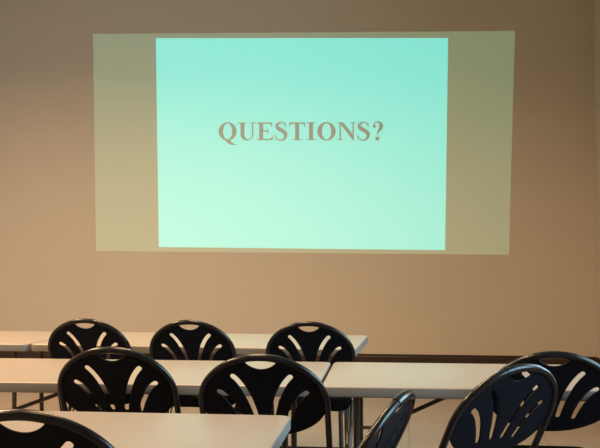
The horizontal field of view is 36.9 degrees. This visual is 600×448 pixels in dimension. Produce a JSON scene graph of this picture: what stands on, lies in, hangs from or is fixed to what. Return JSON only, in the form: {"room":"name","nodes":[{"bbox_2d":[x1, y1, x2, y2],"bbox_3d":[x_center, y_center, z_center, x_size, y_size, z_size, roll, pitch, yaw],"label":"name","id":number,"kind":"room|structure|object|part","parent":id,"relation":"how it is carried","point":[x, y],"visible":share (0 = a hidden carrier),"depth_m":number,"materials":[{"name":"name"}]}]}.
{"room":"classroom","nodes":[
{"label":"classroom","id":0,"kind":"room"},
{"bbox_2d":[0,0,596,358],"bbox_3d":[-0.812,-0.750,10.604,8.668,4.700,0.200,0,-2,7],"label":"wall","id":1,"kind":"structure","parent":0,"point":[540,296],"depth_m":10.38,"materials":[{"name":"paint"}]},
{"bbox_2d":[0,351,595,364],"bbox_3d":[-0.825,1.538,10.418,8.228,0.112,0.016,0,-2,7],"label":"baseboard","id":2,"kind":"structure","parent":1,"relation":"attached to","point":[382,358],"depth_m":10.16,"materials":[{"name":"plastic"}]},
{"bbox_2d":[93,31,514,254],"bbox_3d":[-0.023,-0.962,10.411,4.936,2.639,0.005,0,-2,7],"label":"projection screen","id":3,"kind":"object","parent":1,"relation":"attached to","point":[303,142],"visible":1,"depth_m":10.40,"materials":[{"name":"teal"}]},
{"bbox_2d":[0,392,599,447],"bbox_3d":[-1.628,1.414,3.724,8.668,0.100,13.900,0,-2,7],"label":"floor","id":4,"kind":"structure","parent":0,"point":[425,428],"depth_m":6.56,"materials":[{"name":"tile"}]},
{"bbox_2d":[0,331,71,410],"bbox_3d":[-2.405,1.064,5.613,1.830,0.730,0.830,0,-2,7],"label":"folding table","id":5,"kind":"object","parent":4,"relation":"on","point":[14,341],"visible":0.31,"depth_m":5.42,"materials":[{"name":"laminate"}]},
{"bbox_3d":[-1.718,1.085,5.407,0.026,0.643,0.047,0,-2,-7],"label":"leg","id":6,"kind":"part","parent":5,"relation":"part of","materials":[{"name":"grey metal"}]},
{"bbox_3d":[-1.665,1.099,5.818,0.026,0.643,0.047,-1,-2,21],"label":"leg","id":7,"kind":"part","parent":5,"relation":"part of","materials":[{"name":"grey metal"}]},
{"bbox_2d":[0,409,114,447],"bbox_3d":[-0.602,0.873,2.277,0.513,0.892,0.550,0,-2,7],"label":"folding chair","id":8,"kind":"object","parent":4,"relation":"on","point":[56,430],"visible":1,"depth_m":2.04,"materials":[{"name":"black plastic"}]},
{"bbox_3d":[-0.624,0.585,2.104,0.463,0.307,0.162,0,-2,7],"label":"backrest","id":9,"kind":"part","parent":8,"relation":"part of","materials":[{"name":"black plastic"}]},
{"bbox_3d":[-0.620,0.633,2.131,0.483,0.421,0.236,0,-2,7],"label":"frame","id":10,"kind":"part","parent":8,"relation":"part of","materials":[{"name":"black"}]},
{"bbox_2d":[48,318,143,410],"bbox_3d":[-1.151,0.973,5.179,0.513,0.892,0.550,0,-2,7],"label":"folding chair","id":11,"kind":"object","parent":4,"relation":"on","point":[88,338],"visible":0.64,"depth_m":4.98,"materials":[{"name":"black plastic"}]},
{"bbox_3d":[-1.173,0.685,5.007,0.463,0.307,0.162,0,-2,7],"label":"backrest","id":12,"kind":"part","parent":11,"relation":"part of","materials":[{"name":"black plastic"}]},
{"bbox_3d":[-1.170,0.733,5.034,0.483,0.421,0.236,0,-2,7],"label":"frame","id":13,"kind":"part","parent":11,"relation":"part of","materials":[{"name":"black"}]},
{"bbox_3d":[-1.139,1.005,5.280,0.395,0.064,0.345,0,-2,7],"label":"seat","id":14,"kind":"part","parent":11,"relation":"part of","materials":[{"name":"plastic"}]},
{"bbox_2d":[57,346,180,412],"bbox_3d":[-0.690,0.921,3.664,0.513,0.892,0.550,0,-2,7],"label":"folding chair","id":15,"kind":"object","parent":4,"relation":"on","point":[115,375],"visible":0.84,"depth_m":3.48,"materials":[{"name":"black plastic"}]},
{"bbox_2d":[0,411,290,447],"bbox_3d":[-0.975,0.958,2.549,1.830,0.730,0.752,0,-2,6],"label":"folding table","id":16,"kind":"object","parent":4,"relation":"on","point":[120,429],"visible":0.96,"depth_m":2.61,"materials":[{"name":"laminate"}]},
{"bbox_2d":[0,358,330,447],"bbox_3d":[-0.763,1.006,3.932,1.750,0.730,0.800,0,-2,6],"label":"folding table","id":17,"kind":"object","parent":4,"relation":"on","point":[25,375],"visible":0.38,"depth_m":3.87,"materials":[{"name":"laminate"}]},
{"bbox_3d":[-0.061,1.027,3.720,0.026,0.643,0.047,0,-2,-8],"label":"leg","id":18,"kind":"part","parent":17,"relation":"part of","materials":[{"name":"grey metal"}]},
{"bbox_3d":[-0.024,1.040,4.088,0.026,0.643,0.047,-1,-2,20],"label":"leg","id":19,"kind":"part","parent":17,"relation":"part of","materials":[{"name":"grey metal"}]},
{"bbox_2d":[149,320,240,414],"bbox_3d":[-0.567,0.969,5.081,0.513,0.892,0.550,0,-2,7],"label":"folding chair","id":20,"kind":"object","parent":4,"relation":"on","point":[191,340],"visible":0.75,"depth_m":4.89,"materials":[{"name":"black plastic"}]},
{"bbox_3d":[-0.589,0.681,4.909,0.463,0.307,0.162,0,-2,7],"label":"backrest","id":21,"kind":"part","parent":20,"relation":"part of","materials":[{"name":"black plastic"}]},
{"bbox_3d":[-0.586,0.730,4.935,0.483,0.421,0.236,0,-2,7],"label":"frame","id":22,"kind":"part","parent":20,"relation":"part of","materials":[{"name":"black"}]},
{"bbox_3d":[-0.555,1.001,5.182,0.395,0.064,0.345,0,-2,7],"label":"seat","id":23,"kind":"part","parent":20,"relation":"part of","materials":[{"name":"plastic"}]},
{"bbox_2d":[31,332,367,447],"bbox_3d":[-0.554,1.056,5.374,1.860,0.730,0.850,0,-2,9],"label":"folding table","id":24,"kind":"object","parent":4,"relation":"on","point":[244,344],"visible":0.41,"depth_m":5.20,"materials":[{"name":"laminate"}]},
{"bbox_3d":[0.241,1.080,5.264,0.026,0.643,0.047,-1,-2,23],"label":"leg","id":25,"kind":"part","parent":24,"relation":"part of","materials":[{"name":"grey metal"}]},
{"bbox_3d":[0.289,1.091,5.570,0.026,0.643,0.047,-1,-2,23],"label":"leg","id":26,"kind":"part","parent":24,"relation":"part of","materials":[{"name":"grey metal"}]},
{"bbox_2d":[198,354,332,447],"bbox_3d":[-0.110,0.912,3.416,0.513,0.892,0.550,0,-2,7],"label":"folding chair","id":27,"kind":"object","parent":4,"relation":"on","point":[262,385],"visible":0.78,"depth_m":3.23,"materials":[{"name":"black plastic"}]},
{"bbox_3d":[-0.132,0.624,3.243,0.463,0.307,0.162,0,-2,7],"label":"backrest","id":28,"kind":"part","parent":27,"relation":"part of","materials":[{"name":"black plastic"}]},
{"bbox_2d":[266,321,355,447],"bbox_3d":[0.075,0.965,4.964,0.513,0.892,0.550,0,-2,7],"label":"folding chair","id":29,"kind":"object","parent":4,"relation":"on","point":[309,343],"visible":0.64,"depth_m":4.78,"materials":[{"name":"black plastic"}]},
{"bbox_3d":[0.054,0.677,4.791,0.463,0.307,0.162,0,-2,7],"label":"backrest","id":30,"kind":"part","parent":29,"relation":"part of","materials":[{"name":"black plastic"}]},
{"bbox_3d":[0.057,0.726,4.818,0.483,0.421,0.236,0,-2,7],"label":"frame","id":31,"kind":"part","parent":29,"relation":"part of","materials":[{"name":"black plastic"}]},
{"bbox_3d":[0.088,0.997,5.064,0.395,0.064,0.345,0,-2,7],"label":"seat","id":32,"kind":"part","parent":29,"relation":"part of","materials":[{"name":"plastic"}]},
{"bbox_3d":[0.274,1.192,4.900,0.023,0.413,0.360,0,-2,7],"label":"leg","id":33,"kind":"part","parent":29,"relation":"part of","materials":[{"name":"grey metal"}]},
{"bbox_2d":[357,389,415,447],"bbox_3d":[0.026,0.877,2.390,0.550,0.892,0.513,-1,-2,21],"label":"folding chair","id":34,"kind":"object","parent":4,"relation":"on","point":[392,424],"visible":1,"depth_m":2.29,"materials":[{"name":"black plastic"}]},
{"bbox_3d":[0.197,0.593,2.334,0.162,0.307,0.463,-1,-2,21],"label":"backrest","id":35,"kind":"part","parent":34,"relation":"part of","materials":[{"name":"black plastic"}]},
{"bbox_2d":[323,362,598,447],"bbox_3d":[1.031,1.000,3.757,1.830,0.730,0.800,0,-2,6],"label":"folding table","id":36,"kind":"object","parent":4,"relation":"on","point":[439,382],"visible":0.62,"depth_m":3.63,"materials":[{"name":"plastic"}]},
{"bbox_3d":[0.226,1.024,3.616,0.026,0.643,0.047,-1,-2,20],"label":"leg","id":37,"kind":"part","parent":36,"relation":"part of","materials":[{"name":"grey metal"}]},
{"bbox_3d":[0.270,1.039,4.054,0.026,0.643,0.047,0,-2,-8],"label":"leg","id":38,"kind":"part","parent":36,"relation":"part of","materials":[{"name":"grey metal"}]},
{"bbox_2d":[438,363,557,447],"bbox_3d":[0.569,0.900,3.082,0.513,0.892,0.550,1,-2,-34],"label":"folding chair","id":39,"kind":"object","parent":4,"relation":"on","point":[460,430],"visible":1,"depth_m":2.92,"materials":[{"name":"black plastic"}]},
{"bbox_2d":[489,351,599,447],"bbox_3d":[0.954,0.915,3.502,0.513,0.892,0.550,0,-2,7],"label":"folding chair","id":40,"kind":"object","parent":4,"relation":"on","point":[589,413],"visible":0.66,"depth_m":3.31,"materials":[{"name":"black plastic"}]},
{"bbox_3d":[0.966,0.947,3.602,0.395,0.064,0.345,0,-2,7],"label":"seat","id":41,"kind":"part","parent":40,"relation":"part of","materials":[{"name":"plastic"}]},
{"bbox_2d":[593,0,599,357],"bbox_3d":[2.575,-1.002,3.303,0.200,4.700,13.500,0,-2,7],"label":"wall","id":42,"kind":"structure","parent":0,"point":[596,3],"depth_m":9.87,"materials":[{"name":"paint"}]}
]}

